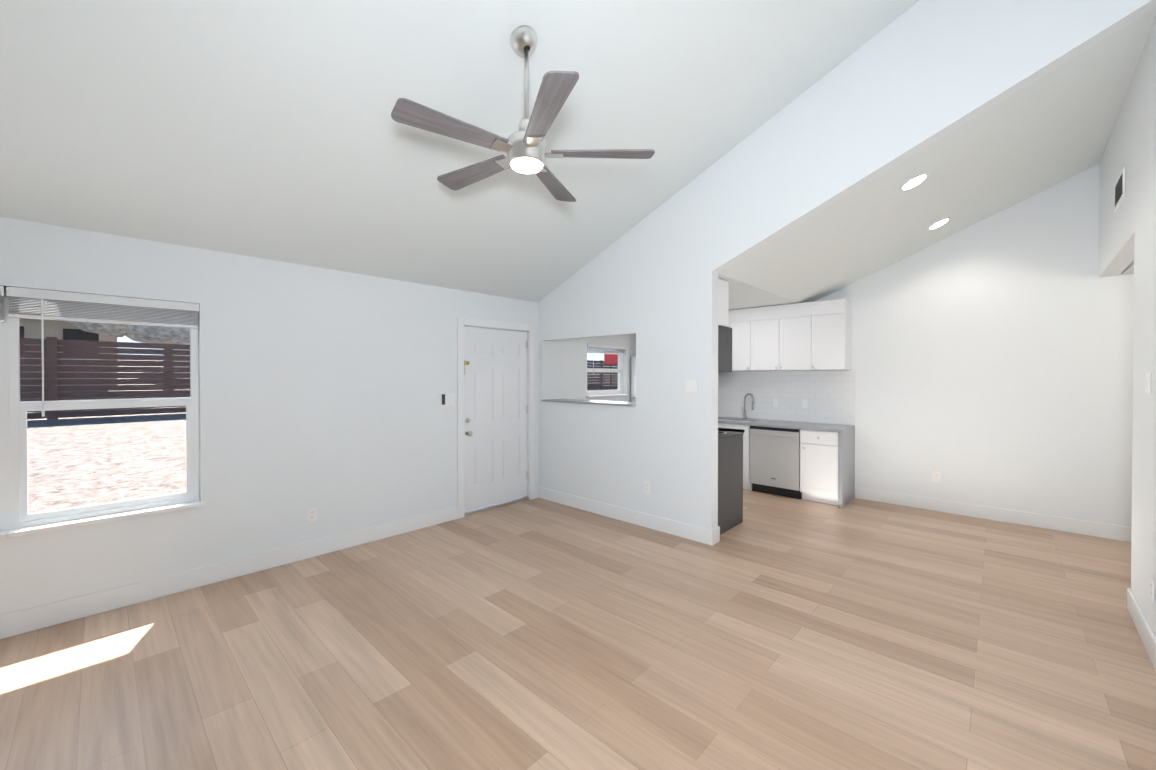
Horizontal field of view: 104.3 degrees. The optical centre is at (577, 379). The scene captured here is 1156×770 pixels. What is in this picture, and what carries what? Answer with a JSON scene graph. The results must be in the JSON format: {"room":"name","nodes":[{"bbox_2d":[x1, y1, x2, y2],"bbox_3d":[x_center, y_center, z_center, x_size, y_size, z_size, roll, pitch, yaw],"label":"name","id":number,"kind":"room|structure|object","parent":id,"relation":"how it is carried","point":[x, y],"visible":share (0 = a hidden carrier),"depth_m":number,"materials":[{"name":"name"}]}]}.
{"room":"living room","nodes":[
{"label":"living room","id":0,"kind":"room"},
{"bbox_2d":[0,217,539,614],"bbox_3d":[-1.740,-0.866,4.302,0.150,4.650,9.100,0,1,43],"label":"wall","id":1,"kind":"structure","parent":0,"point":[323,389],"depth_m":3.52,"materials":[{"name":"white paint"}]},
{"bbox_2d":[0,286,204,538],"bbox_3d":[-3.307,0.181,2.602,0.162,1.434,1.755,0,1,43],"label":"window","id":2,"kind":"structure","parent":1,"relation":"in","point":[14,502],"depth_m":2.77,"materials":[{"name":"white plastic"}]},
{"bbox_2d":[0,506,457,638],"bbox_3d":[-2.974,1.403,2.882,0.018,0.135,5.013,0,1,43],"label":"baseboard","id":3,"kind":"structure","parent":1,"relation":"attached to","point":[38,617],"depth_m":3.17,"materials":[{"name":"white wood"}]},
{"bbox_2d":[307,507,316,522],"bbox_3d":[-2.197,1.117,3.714,0.007,0.116,0.072,0,1,43],"label":"electrical outlet","id":4,"kind":"object","parent":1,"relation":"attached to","point":[311,514],"visible":1,"depth_m":3.71,"materials":[{"name":"white plastic"}]},
{"bbox_2d":[445,394,454,404],"bbox_3d":[-1.323,0.201,4.639,0.008,0.116,0.118,0,1,43],"label":"light switch","id":5,"kind":"object","parent":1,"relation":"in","point":[449,399],"visible":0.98,"depth_m":4.64,"materials":[{"name":"white plastic"}]},
{"bbox_2d":[442,394,444,404],"bbox_3d":[-1.370,0.199,4.578,0.022,0.105,0.027,0,1,43],"label":"keypad","id":6,"kind":"object","parent":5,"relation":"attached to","point":[443,399],"visible":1,"depth_m":4.57,"materials":[{"name":"grey plastic"}]},
{"bbox_2d":[464,326,527,511],"bbox_3d":[-0.906,0.416,5.106,0.112,1.983,0.906,0,1,43],"label":"door","id":7,"kind":"structure","parent":1,"relation":"in","point":[495,416],"depth_m":5.08,"materials":[{"name":"white wood"}]},
{"bbox_2d":[457,317,534,518],"bbox_3d":[-0.950,0.396,5.141,0.168,2.112,1.064,0,1,43],"label":"door frame","id":8,"kind":"structure","parent":1,"relation":"attached to","point":[479,323],"depth_m":5.04,"materials":[{"name":"white wood"}]},
{"bbox_2d":[586,343,627,397],"bbox_3d":[0.393,-0.134,6.543,0.160,0.757,0.920,0,1,43],"label":"kitchen window","id":9,"kind":"structure","parent":1,"relation":"in","point":[619,371],"depth_m":6.58,"materials":[{"name":"white"}]},
{"bbox_2d":[718,310,733,373],"bbox_3d":[2.119,-0.548,6.491,0.427,0.832,0.327,0,1,43],"label":"upper cabinet","id":10,"kind":"object","parent":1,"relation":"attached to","point":[731,311],"depth_m":6.24,"materials":[{"name":"white wood"}]},
{"bbox_2d":[734,308,753,369],"bbox_3d":[2.338,-0.546,6.285,0.383,0.832,0.327,0,1,43],"label":"upper cabinet","id":11,"kind":"object","parent":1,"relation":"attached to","point":[743,319],"depth_m":6.13,"materials":[{"name":"white wood"}]},
{"bbox_2d":[0,489,1155,769],"bbox_3d":[0.885,1.509,1.858,7.350,0.060,9.100,0,1,43],"label":"floor","id":12,"kind":"structure","parent":0,"point":[778,633],"depth_m":2.40,"materials":[{"name":"brown wood"}]},
{"bbox_2d":[631,356,635,401],"bbox_3d":[1.343,0.538,6.862,0.800,1.800,0.838,0,1,43],"label":"refrigerator","id":13,"kind":"object","parent":12,"relation":"on","point":[633,377],"visible":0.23,"depth_m":6.83,"materials":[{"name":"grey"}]},
{"bbox_2d":[718,430,742,534],"bbox_3d":[1.206,0.916,4.642,0.770,1.080,0.754,0,1,43],"label":"range","id":14,"kind":"object","parent":12,"relation":"on","point":[730,480],"visible":0.25,"depth_m":4.39,"materials":[{"name":"grey metal"}]},
{"bbox_2d":[718,418,769,489],"bbox_3d":[2.083,1.013,6.352,0.922,0.858,0.597,0,1,43],"label":"base cabinet","id":15,"kind":"object","parent":12,"relation":"on","point":[738,425],"depth_m":5.87,"materials":[{"name":"white wood"}]},
{"bbox_2d":[718,415,854,507],"bbox_3d":[2.465,1.000,5.979,1.990,0.889,0.618,0,1,43],"label":"countertop","id":16,"kind":"structure","parent":15,"relation":"on","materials":[{"name":"grey stone"}]},
{"bbox_2d":[741,393,754,418],"bbox_3d":[2.404,0.369,6.326,0.196,0.366,0.113,0,1,43],"label":"faucet","id":17,"kind":"object","parent":16,"relation":"on","point":[748,399],"depth_m":6.39,"materials":[{"name":"silver metal"}]},
{"bbox_2d":[750,426,801,498],"bbox_3d":[2.622,1.020,5.803,0.606,0.853,0.620,0,1,43],"label":"dishwasher","id":18,"kind":"object","parent":12,"relation":"on","point":[774,460],"visible":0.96,"depth_m":5.59,"materials":[{"name":"grey metal"}]},
{"bbox_2d":[798,426,854,507],"bbox_3d":[3.026,1.020,5.453,0.452,0.858,0.619,0,1,43],"label":"base cabinet","id":19,"kind":"object","parent":12,"relation":"on","point":[827,453],"depth_m":5.25,"materials":[{"name":"white wood"}]},
{"bbox_2d":[0,0,1155,309],"bbox_3d":[0.834,-2.002,1.775,7.350,2.287,8.950,0,1,43],"label":"ceiling","id":20,"kind":"structure","parent":0,"point":[264,128],"depth_m":2.84,"materials":[{"name":"white paint"}]},
{"bbox_2d":[391,25,654,201],"bbox_3d":[-0.317,-1.519,2.457,1.331,0.734,1.337,0,1,43],"label":"ceiling fan","id":21,"kind":"object","parent":20,"relation":"hanging from","point":[524,147],"visible":1,"depth_m":2.37,"materials":[{"name":"silver metal"}]},
{"bbox_2d":[899,173,928,191],"bbox_3d":[2.580,-1.517,3.450,0.182,0.079,0.196,0,1,43],"label":"recessed light","id":22,"kind":"object","parent":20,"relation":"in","point":[913,182],"visible":1,"depth_m":3.44,"materials":[{"name":"white plastic"}]},
{"bbox_2d":[927,217,950,229],"bbox_3d":[3.570,-1.542,4.446,0.182,0.079,0.196,0,1,43],"label":"recessed light","id":23,"kind":"object","parent":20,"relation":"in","point":[938,223],"visible":0.96,"depth_m":4.43,"materials":[{"name":"white plastic"}]},
{"bbox_2d":[541,399,635,406],"bbox_3d":[0.183,0.342,5.119,1.384,0.200,0.370,0,1,43],"label":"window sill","id":24,"kind":"structure","parent":0,"point":[602,402],"depth_m":5.05,"materials":[{"name":"grey stone"}]},
{"bbox_2d":[540,0,1155,529],"bbox_3d":[1.358,-0.789,3.878,4.950,4.503,0.120,0,1,43],"label":"wall","id":25,"kind":"structure","parent":0,"point":[992,360],"depth_m":4.32,"materials":[{"name":"white paint"}]},
{"bbox_2d":[536,486,715,545],"bbox_3d":[0.342,1.388,4.745,2.305,0.135,0.030,0,1,43],"label":"baseboard","id":26,"kind":"structure","parent":25,"relation":"attached to","point":[695,533],"depth_m":4.54,"materials":[{"name":"white wood"}]},
{"bbox_2d":[644,481,649,493],"bbox_3d":[0.681,1.060,4.439,0.072,0.116,0.007,0,1,43],"label":"electrical outlet","id":27,"kind":"object","parent":25,"relation":"attached to","point":[646,486],"visible":1,"depth_m":4.44,"materials":[{"name":"white plastic"}]},
{"bbox_2d":[685,380,696,391],"bbox_3d":[1.033,0.055,4.101,0.118,0.116,0.008,0,1,43],"label":"light switch","id":28,"kind":"object","parent":25,"relation":"attached to","point":[690,385],"visible":1,"depth_m":4.10,"materials":[{"name":"white plastic"}]},
{"bbox_2d":[718,278,729,326],"bbox_3d":[1.060,-0.733,4.475,0.760,0.429,0.336,0,1,43],"label":"upper cabinet","id":29,"kind":"object","parent":25,"relation":"attached to","point":[723,286],"depth_m":4.26,"materials":[{"name":"white wood"}]},
{"bbox_2d":[718,325,731,371],"bbox_3d":[1.109,-0.295,4.527,0.764,0.433,0.469,0,1,43],"label":"over-the-range microwave","id":30,"kind":"object","parent":25,"relation":"attached to","point":[724,349],"visible":0.25,"depth_m":4.28,"materials":[{"name":"grey metal"}]},
{"bbox_2d":[754,302,817,369],"bbox_3d":[2.717,-0.543,5.930,0.864,0.832,0.327,0,1,43],"label":"upper cabinet","id":31,"kind":"object","parent":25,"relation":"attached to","point":[785,336],"depth_m":5.75,"materials":[{"name":"white wood"}]},
{"bbox_2d":[718,370,854,425],"bbox_3d":[2.672,0.213,6.193,1.990,0.678,0.016,0,1,43],"label":"backsplash","id":32,"kind":"structure","parent":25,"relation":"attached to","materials":[{"name":"tile"}]},
{"bbox_2d":[818,298,851,369],"bbox_3d":[3.109,-0.540,5.562,0.418,0.832,0.327,0,1,43],"label":"upper cabinet","id":33,"kind":"object","parent":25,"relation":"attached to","point":[835,315],"depth_m":5.40,"materials":[{"name":"white wood"}]},
{"bbox_2d":[932,471,940,482],"bbox_3d":[3.975,1.077,4.983,0.072,0.116,0.007,0,1,43],"label":"electrical outlet","id":34,"kind":"object","parent":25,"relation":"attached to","point":[936,476],"visible":1,"depth_m":4.98,"materials":[{"name":"white plastic"}]},
{"bbox_2d":[856,487,1131,541],"bbox_3d":[4.937,1.393,4.079,4.180,0.135,0.015,0,1,43],"label":"baseboard","id":35,"kind":"structure","parent":25,"relation":"attached to","point":[1096,529],"depth_m":4.60,"materials":[{"name":"white wood"}]},
{"bbox_2d":[1099,17,1155,636],"bbox_3d":[1.785,-0.840,0.995,0.340,4.650,8.800,0,1,43],"label":"wall","id":36,"kind":"structure","parent":0,"point":[1127,232],"depth_m":2.69,"materials":[{"name":"white paint"}]},
{"bbox_2d":[1114,167,1124,211],"bbox_3d":[3.938,-1.378,3.269,0.022,0.200,0.430,0,1,43],"label":"air vent","id":37,"kind":"object","parent":36,"relation":"in","point":[1119,190],"visible":1,"depth_m":3.25,"materials":[{"name":"white metal"}]},
{"bbox_2d":[1127,588,1155,670],"bbox_3d":[1.146,1.423,0.365,0.324,0.135,6.950,0,1,43],"label":"baseboard","id":38,"kind":"structure","parent":36,"relation":"attached to","point":[1144,631],"depth_m":2.52,"materials":[{"name":"white wood"}]},
{"bbox_2d":[1145,373,1150,393],"bbox_3d":[3.178,0.018,2.506,0.010,0.116,0.118,0,1,43],"label":"light switch","id":39,"kind":"object","parent":36,"relation":"in","point":[1147,383],"visible":0.98,"depth_m":2.48,"materials":[{"name":"white plastic"}]},
{"bbox_2d":[1150,577,1154,602],"bbox_3d":[3.056,1.116,2.391,0.008,0.116,0.072,0,1,43],"label":"electrical outlet","id":40,"kind":"object","parent":36,"relation":"in","point":[1152,587],"visible":1,"depth_m":2.38,"materials":[{"name":"white plastic"}]},
{"label":"outside","id":41,"kind":"structure","parent":0,"visible":0},
{"bbox_2d":[19,299,123,385],"bbox_3d":[-23.431,-1.555,18.335,10.000,4.600,7.100,0,1,43],"label":"house","id":42,"kind":"structure","parent":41,"point":[33,331],"depth_m":16.47,"materials":[{"name":"beige"}]},
{"bbox_2d":[56,302,189,384],"bbox_3d":[-15.156,-2.554,15.770,4.432,6.283,4.196,0,1,43],"label":"tree","id":43,"kind":"object","parent":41,"point":[128,331],"depth_m":15.04,"materials":[{"name":"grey plant"}]},
{"bbox_2d":[173,343,189,378],"bbox_3d":[-18.539,-1.783,27.935,10.000,4.900,10.800,0,1,43],"label":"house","id":44,"kind":"structure","parent":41,"point":[184,361],"depth_m":21.40,"materials":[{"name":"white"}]},
{"bbox_2d":[2,360,617,530],"bbox_3d":[-22.424,-0.335,26.107,59.850,3.513,90.000,0,1,43],"label":"ground","id":45,"kind":"structure","parent":41,"point":[90,494],"depth_m":7.08,"materials":[{"name":"beige gravel"}]},
{"bbox_2d":[20,337,617,419],"bbox_3d":[-3.341,-0.057,19.178,0.210,1.950,48.000,0,1,43],"label":"fence","id":46,"kind":"object","parent":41,"point":[52,369],"depth_m":10.72,"materials":[{"name":"brown wood"}]},
{"bbox_2d":[604,351,617,389],"bbox_3d":[1.826,-0.392,24.611,0.030,2.330,1.200,0,1,43],"label":"sign","id":47,"kind":"object","parent":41,"point":[613,357],"depth_m":24.59,"materials":[{"name":"red"}]}
]}

